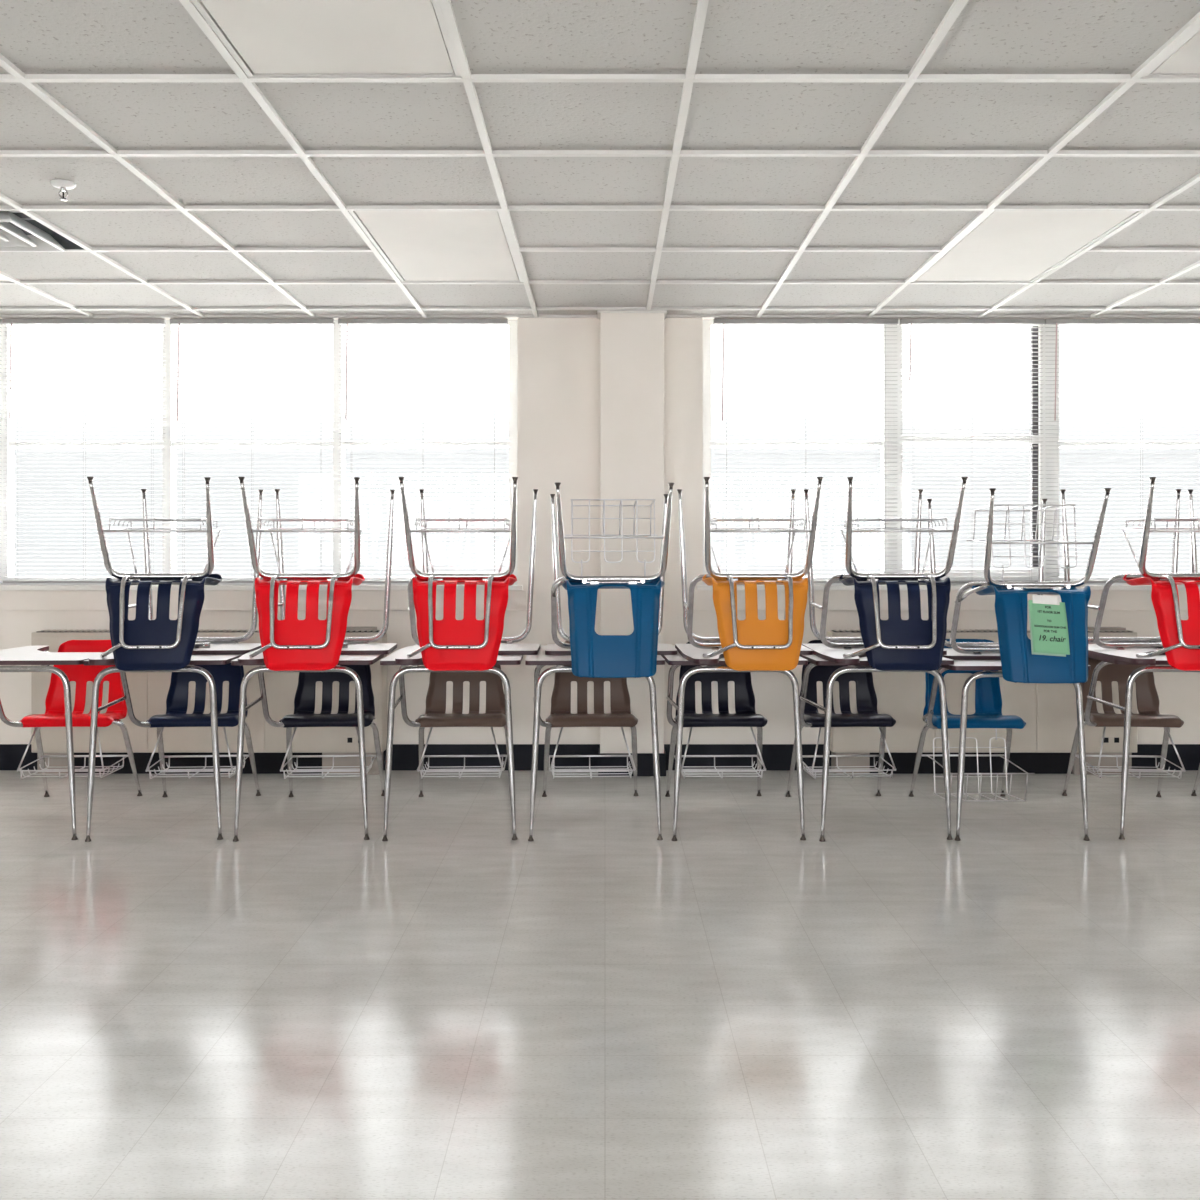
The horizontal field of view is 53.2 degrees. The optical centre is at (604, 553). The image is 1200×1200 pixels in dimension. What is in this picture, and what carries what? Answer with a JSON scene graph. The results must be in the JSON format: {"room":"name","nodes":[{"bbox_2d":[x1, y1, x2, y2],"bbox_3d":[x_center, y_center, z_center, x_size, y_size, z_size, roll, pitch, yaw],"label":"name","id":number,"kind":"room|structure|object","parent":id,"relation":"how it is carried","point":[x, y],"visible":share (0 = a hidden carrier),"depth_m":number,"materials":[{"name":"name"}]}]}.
{"room":"classroom","nodes":[
{"label":"classroom","id":0,"kind":"room"},
{"bbox_2d":[0,770,1199,1199],"bbox_3d":[0.200,1.210,1.605,11.200,0.120,10.010,0,0,0],"label":"floor","id":1,"kind":"structure","parent":0,"point":[303,1006],"depth_m":3.18,"materials":[{"name":"tile"}]},
{"bbox_2d":[0,640,141,839],"bbox_3d":[-2.413,0.778,5.247,0.564,0.744,0.900,0,0,-2],"label":"student desk","id":2,"kind":"object","parent":1,"relation":"on","point":[68,662],"visible":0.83,"depth_m":5.39,"materials":[{"name":"plastic"}]},
{"bbox_2d":[84,643,260,841],"bbox_3d":[-1.839,0.778,5.247,0.564,0.744,0.900,0,0,-4],"label":"student desk","id":3,"kind":"object","parent":1,"relation":"on","point":[214,669],"visible":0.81,"depth_m":5.36,"materials":[{"name":"laminate"}]},
{"bbox_2d":[87,477,263,670],"bbox_3d":[-1.791,0.077,5.025,0.564,0.744,0.900,0,0,-6],"label":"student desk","id":4,"kind":"object","parent":3,"relation":"on","point":[143,643],"visible":1,"depth_m":4.65,"materials":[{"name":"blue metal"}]},
{"bbox_2d":[31,627,386,774],"bbox_3d":[-2.067,0.767,6.280,1.825,0.766,0.153,0,0,0],"label":"radiator cover","id":5,"kind":"object","parent":1,"relation":"on","point":[148,691],"visible":0.53,"depth_m":6.21,"materials":[{"name":"metal"}]},
{"bbox_2d":[37,630,380,631],"bbox_3d":[-2.064,0.404,6.285,1.792,0.008,0.110,0,0,0],"label":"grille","id":6,"kind":"object","parent":5,"relation":"attached to","point":[41,630],"depth_m":6.24,"materials":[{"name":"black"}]},
{"bbox_2d":[231,643,384,841],"bbox_3d":[-1.245,0.778,5.247,0.564,0.744,0.900,0,0,-3],"label":"student desk","id":7,"kind":"object","parent":1,"relation":"on","point":[356,668],"visible":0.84,"depth_m":5.37,"materials":[{"name":"laminate"}]},
{"bbox_2d":[238,477,396,670],"bbox_3d":[-1.201,0.077,5.024,0.564,0.744,0.900,0,0,-4],"label":"student desk","id":8,"kind":"object","parent":7,"relation":"on","point":[289,643],"visible":1,"depth_m":4.65,"materials":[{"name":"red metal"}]},
{"bbox_2d":[380,646,522,840],"bbox_3d":[-0.639,0.778,5.247,0.564,0.744,0.900,0,0,-2],"label":"student desk","id":9,"kind":"object","parent":1,"relation":"on","point":[498,713],"visible":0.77,"depth_m":5.35,"materials":[{"name":"laminate"}]},
{"bbox_2d":[395,477,539,670],"bbox_3d":[-0.569,0.077,5.023,0.564,0.744,0.900,0,0,-1],"label":"student desk","id":10,"kind":"object","parent":9,"relation":"on","point":[469,643],"visible":1,"depth_m":4.65,"materials":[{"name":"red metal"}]},
{"bbox_2d":[525,641,664,840],"bbox_3d":[-0.054,0.778,5.247,0.564,0.744,0.900,0,0,-2],"label":"student desk","id":11,"kind":"object","parent":1,"relation":"on","point":[620,715],"visible":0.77,"depth_m":5.37,"materials":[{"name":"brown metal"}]},
{"bbox_2d":[545,482,676,677],"bbox_3d":[0.028,0.101,5.023,0.564,0.748,0.900,0,0,-1],"label":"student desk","id":12,"kind":"object","parent":11,"relation":"on","point":[593,655],"visible":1,"depth_m":4.65,"materials":[{"name":"blue plastic"}]},
{"bbox_2d":[661,642,807,840],"bbox_3d":[0.526,0.778,5.247,0.564,0.744,0.900,0,0,-2],"label":"student desk","id":13,"kind":"object","parent":1,"relation":"on","point":[745,715],"visible":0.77,"depth_m":5.35,"materials":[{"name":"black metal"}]},
{"bbox_2d":[675,477,822,670],"bbox_3d":[0.603,0.077,5.023,0.564,0.744,0.900,0,0,0],"label":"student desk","id":14,"kind":"object","parent":13,"relation":"on","point":[751,643],"visible":1,"depth_m":4.65,"materials":[{"name":"plastic"}]},
{"bbox_2d":[786,640,953,841],"bbox_3d":[1.107,0.778,5.247,0.564,0.744,0.900,0,0,-3],"label":"student desk","id":15,"kind":"object","parent":1,"relation":"on","point":[827,672],"visible":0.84,"depth_m":5.35,"materials":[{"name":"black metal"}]},
{"bbox_2d":[802,477,967,670],"bbox_3d":[1.168,0.077,5.023,0.564,0.744,0.900,0,0,1],"label":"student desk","id":16,"kind":"object","parent":15,"relation":"on","point":[894,643],"visible":0.99,"depth_m":4.65,"materials":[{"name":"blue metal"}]},
{"bbox_2d":[827,627,1136,774],"bbox_3d":[1.973,0.767,6.280,1.586,0.766,0.153,0,0,0],"label":"radiator cover","id":17,"kind":"object","parent":1,"relation":"on","point":[1048,710],"visible":0.43,"depth_m":6.21,"materials":[{"name":"metal"}]},
{"bbox_2d":[832,630,1133,631],"bbox_3d":[1.976,0.404,6.285,1.552,0.008,0.110,0,0,0],"label":"grille","id":18,"kind":"object","parent":17,"relation":"attached to","point":[832,630],"depth_m":6.24,"materials":[{"name":"black"}]},
{"bbox_2d":[909,639,1089,840],"bbox_3d":[1.674,0.776,5.247,0.564,0.748,0.900,0,0,0],"label":"student desk","id":19,"kind":"object","parent":1,"relation":"on","point":[986,674],"visible":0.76,"depth_m":5.34,"materials":[{"name":"laminate"}]},
{"bbox_2d":[927,488,1110,683],"bbox_3d":[1.723,0.123,5.023,0.564,0.748,0.900,0,0,2],"label":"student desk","id":20,"kind":"object","parent":19,"relation":"on","point":[1018,663],"visible":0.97,"depth_m":4.67,"materials":[{"name":"blue plastic"}]},
{"bbox_2d":[1028,595,1069,656],"bbox_3d":[1.709,0.276,4.616,0.146,0.236,0.056,0,0,0],"label":"paper note","id":21,"kind":"object","parent":20,"relation":"attached to","point":[1047,614],"visible":1,"depth_m":4.61,"materials":[{"name":"green paper"}]},
{"bbox_2d":[1062,643,1199,839],"bbox_3d":[2.374,0.778,5.246,0.564,0.744,0.900,0,0,4],"label":"student desk","id":22,"kind":"object","parent":1,"relation":"on","point":[1104,670],"visible":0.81,"depth_m":5.42,"materials":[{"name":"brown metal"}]},
{"bbox_2d":[1060,477,1199,670],"bbox_3d":[2.336,0.077,5.023,0.564,0.744,0.900,0,0,2],"label":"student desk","id":23,"kind":"object","parent":22,"relation":"on","point":[1180,639],"visible":0.98,"depth_m":4.69,"materials":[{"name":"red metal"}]},
{"bbox_2d":[1191,764,1199,795],"bbox_3d":[2.995,0.778,5.247,0.564,0.744,0.900,0,0,3],"label":"student desk","id":24,"kind":"object","parent":1,"relation":"on","point":[1198,772],"visible":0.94,"depth_m":5.67,"materials":[{"name":"silver metal"}]},
{"bbox_2d":[1188,489,1197,572],"bbox_3d":[2.919,0.077,5.023,0.564,0.744,0.900,0,0,2],"label":"student desk","id":25,"kind":"object","parent":24,"relation":"on","point":[1193,549],"visible":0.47,"depth_m":5.46,"materials":[{"name":"silver metal"}]},
{"bbox_2d":[0,0,1199,314],"bbox_3d":[0.200,-1.465,0.005,11.200,0.390,13.210,0,0,0],"label":"ceiling","id":26,"kind":"structure","parent":0,"point":[37,36],"depth_m":3.71,"materials":[{"name":"tile"}]},
{"bbox_2d":[0,276,11,281],"bbox_3d":[-3.021,-1.310,4.971,0.574,0.099,1.178,0,0,0],"label":"ceiling light","id":27,"kind":"object","parent":26,"relation":"attached to","point":[2,279],"visible":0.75,"depth_m":5.53,"materials":[{"name":"white plastic"}]},
{"bbox_2d":[0,211,82,250],"bbox_3d":[-2.431,-1.353,4.673,0.566,0.234,0.573,0,0,0],"label":"ceiling vent","id":28,"kind":"object","parent":26,"relation":"in","point":[18,231],"visible":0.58,"depth_m":4.80,"materials":[{"name":"white metal"}]},
{"bbox_2d":[50,179,75,200],"bbox_3d":[-1.853,-1.240,4.095,0.080,0.060,0.080,0,0,0],"label":"sprinkler","id":29,"kind":"object","parent":26,"relation":"attached to","point":[63,185],"visible":1,"depth_m":4.08,"materials":[{"name":"white metal"}]},
{"bbox_2d":[191,0,461,76],"bbox_3d":[-0.661,-1.310,2.583,0.574,0.099,1.178,0,0,0],"label":"ceiling light","id":30,"kind":"object","parent":26,"relation":"attached to","point":[266,38],"visible":0.87,"depth_m":2.92,"materials":[{"name":"white plastic"}]},
{"bbox_2d":[349,211,522,281],"bbox_3d":[-0.661,-1.310,4.971,0.574,0.099,1.178,0,0,0],"label":"ceiling light","id":31,"kind":"object","parent":26,"relation":"attached to","point":[418,246],"visible":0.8,"depth_m":4.87,"materials":[{"name":"white plastic"}]},
{"bbox_2d":[0,0,1199,317],"bbox_3d":[0.200,-1.264,1.585,10.800,0.015,9.570,0,0,0],"label":"grid","id":32,"kind":"structure","parent":26,"relation":"attached to","point":[16,75],"depth_m":4.12,"materials":[{"name":"white metal"}]},
{"bbox_2d":[912,211,1142,281],"bbox_3d":[1.699,-1.310,4.971,0.574,0.099,1.178,0,0,0],"label":"ceiling light","id":33,"kind":"object","parent":26,"relation":"attached to","point":[1003,246],"visible":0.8,"depth_m":4.87,"materials":[{"name":"white plastic"}]},
{"bbox_2d":[1142,26,1199,76],"bbox_3d":[1.699,-1.310,2.583,0.574,0.099,1.178,0,0,0],"label":"ceiling light","id":34,"kind":"object","parent":26,"relation":"attached to","point":[1183,60],"visible":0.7,"depth_m":3.07,"materials":[{"name":"white plastic"}]},
{"bbox_2d":[0,318,1199,743],"bbox_3d":[0.200,-0.205,6.481,10.800,2.710,0.258,0,0,0],"label":"wall","id":35,"kind":"structure","parent":0,"point":[558,359],"depth_m":6.37,"materials":[{"name":"beige paint"}]},
{"bbox_2d":[0,319,2,582],"bbox_3d":[-3.663,-0.550,6.391,0.875,1.411,0.042,0,0,0],"label":"window blind","id":36,"kind":"object","parent":35,"relation":"attached to","point":[0,319],"visible":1,"depth_m":6.40,"materials":[{"name":"grey plastic"}]},
{"bbox_2d":[2,319,165,582],"bbox_3d":[-2.783,-0.550,6.391,0.865,1.411,0.042,0,0,0],"label":"window blind","id":37,"kind":"object","parent":35,"relation":"attached to","point":[11,322],"visible":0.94,"depth_m":6.39,"materials":[{"name":"grey plastic"}]},
{"bbox_2d":[0,320,516,584],"bbox_3d":[-2.313,-0.547,6.480,3.694,1.425,0.080,0,0,0],"label":"window","id":38,"kind":"structure","parent":35,"relation":"attached to","point":[168,444],"depth_m":6.44,"materials":[{"name":"white metal"}]},
{"bbox_2d":[170,319,334,582],"bbox_3d":[-1.885,-0.550,6.391,0.874,1.411,0.042,0,0,0],"label":"window blind","id":39,"kind":"object","parent":38,"relation":"attached to","point":[178,322],"visible":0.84,"depth_m":6.39,"materials":[{"name":"grey plastic"}]},
{"bbox_2d":[338,319,507,582],"bbox_3d":[-0.973,-0.550,6.391,0.905,1.411,0.042,0,0,0],"label":"window blind","id":40,"kind":"object","parent":38,"relation":"attached to","point":[347,322],"visible":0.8,"depth_m":6.39,"materials":[{"name":"grey plastic"}]},
{"bbox_2d":[0,585,522,590],"bbox_3d":[-2.313,0.179,6.428,3.754,0.028,0.205,0,0,0],"label":"windowsill","id":41,"kind":"object","parent":35,"relation":"attached to","point":[2,587],"visible":0.46,"depth_m":6.33,"materials":[{"name":"white"}]},
{"bbox_2d":[0,744,1199,775],"bbox_3d":[0.200,1.081,6.280,10.800,0.138,0.180,0,0,0],"label":"baseboard","id":42,"kind":"structure","parent":35,"relation":"attached to","point":[404,756],"depth_m":6.36,"materials":[{"name":"black plastic"}]},
{"bbox_2d":[697,585,1199,590],"bbox_3d":[2.460,0.179,6.428,3.940,0.028,0.205,0,0,0],"label":"windowsill","id":43,"kind":"object","parent":35,"relation":"attached to","point":[699,587],"visible":0.44,"depth_m":6.33,"materials":[{"name":"white"}]},
{"bbox_2d":[703,320,1199,584],"bbox_3d":[2.460,-0.547,6.480,3.880,1.425,0.080,0,0,0],"label":"window","id":44,"kind":"structure","parent":35,"relation":"attached to","point":[1045,450],"depth_m":6.44,"materials":[{"name":"white metal"}]},
{"bbox_2d":[713,319,897,582],"bbox_3d":[1.073,-0.550,6.391,0.985,1.411,0.042,0,0,0],"label":"window blind","id":45,"kind":"object","parent":44,"relation":"attached to","point":[723,322],"visible":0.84,"depth_m":6.39,"materials":[{"name":"grey plastic"}]},
{"bbox_2d":[900,319,1044,582],"bbox_3d":[1.962,-0.550,6.391,0.767,1.411,0.042,0,0,0],"label":"window blind","id":46,"kind":"object","parent":44,"relation":"attached to","point":[911,322],"visible":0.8,"depth_m":6.39,"materials":[{"name":"grey plastic"}]},
{"bbox_2d":[1044,319,1199,582],"bbox_3d":[2.869,-0.550,6.391,1.033,1.411,0.042,0,0,0],"label":"window blind","id":47,"kind":"object","parent":35,"relation":"attached to","point":[1056,322],"visible":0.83,"depth_m":6.39,"materials":[{"name":"grey plastic"}]},
{"bbox_2d":[600,313,663,752],"bbox_3d":[0.140,-0.055,6.285,0.332,2.410,0.170,0,0,0],"label":"pillar","id":48,"kind":"structure","parent":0,"point":[631,344],"depth_m":6.20,"materials":[{"name":"beige paint"}]},
{"bbox_2d":[597,311,666,318],"bbox_3d":[0.140,-1.253,6.279,0.360,0.010,0.182,0,0,0],"label":"trim","id":49,"kind":"structure","parent":48,"relation":"attached to","point":[598,312],"depth_m":6.19,"materials":[{"name":"white metal"}]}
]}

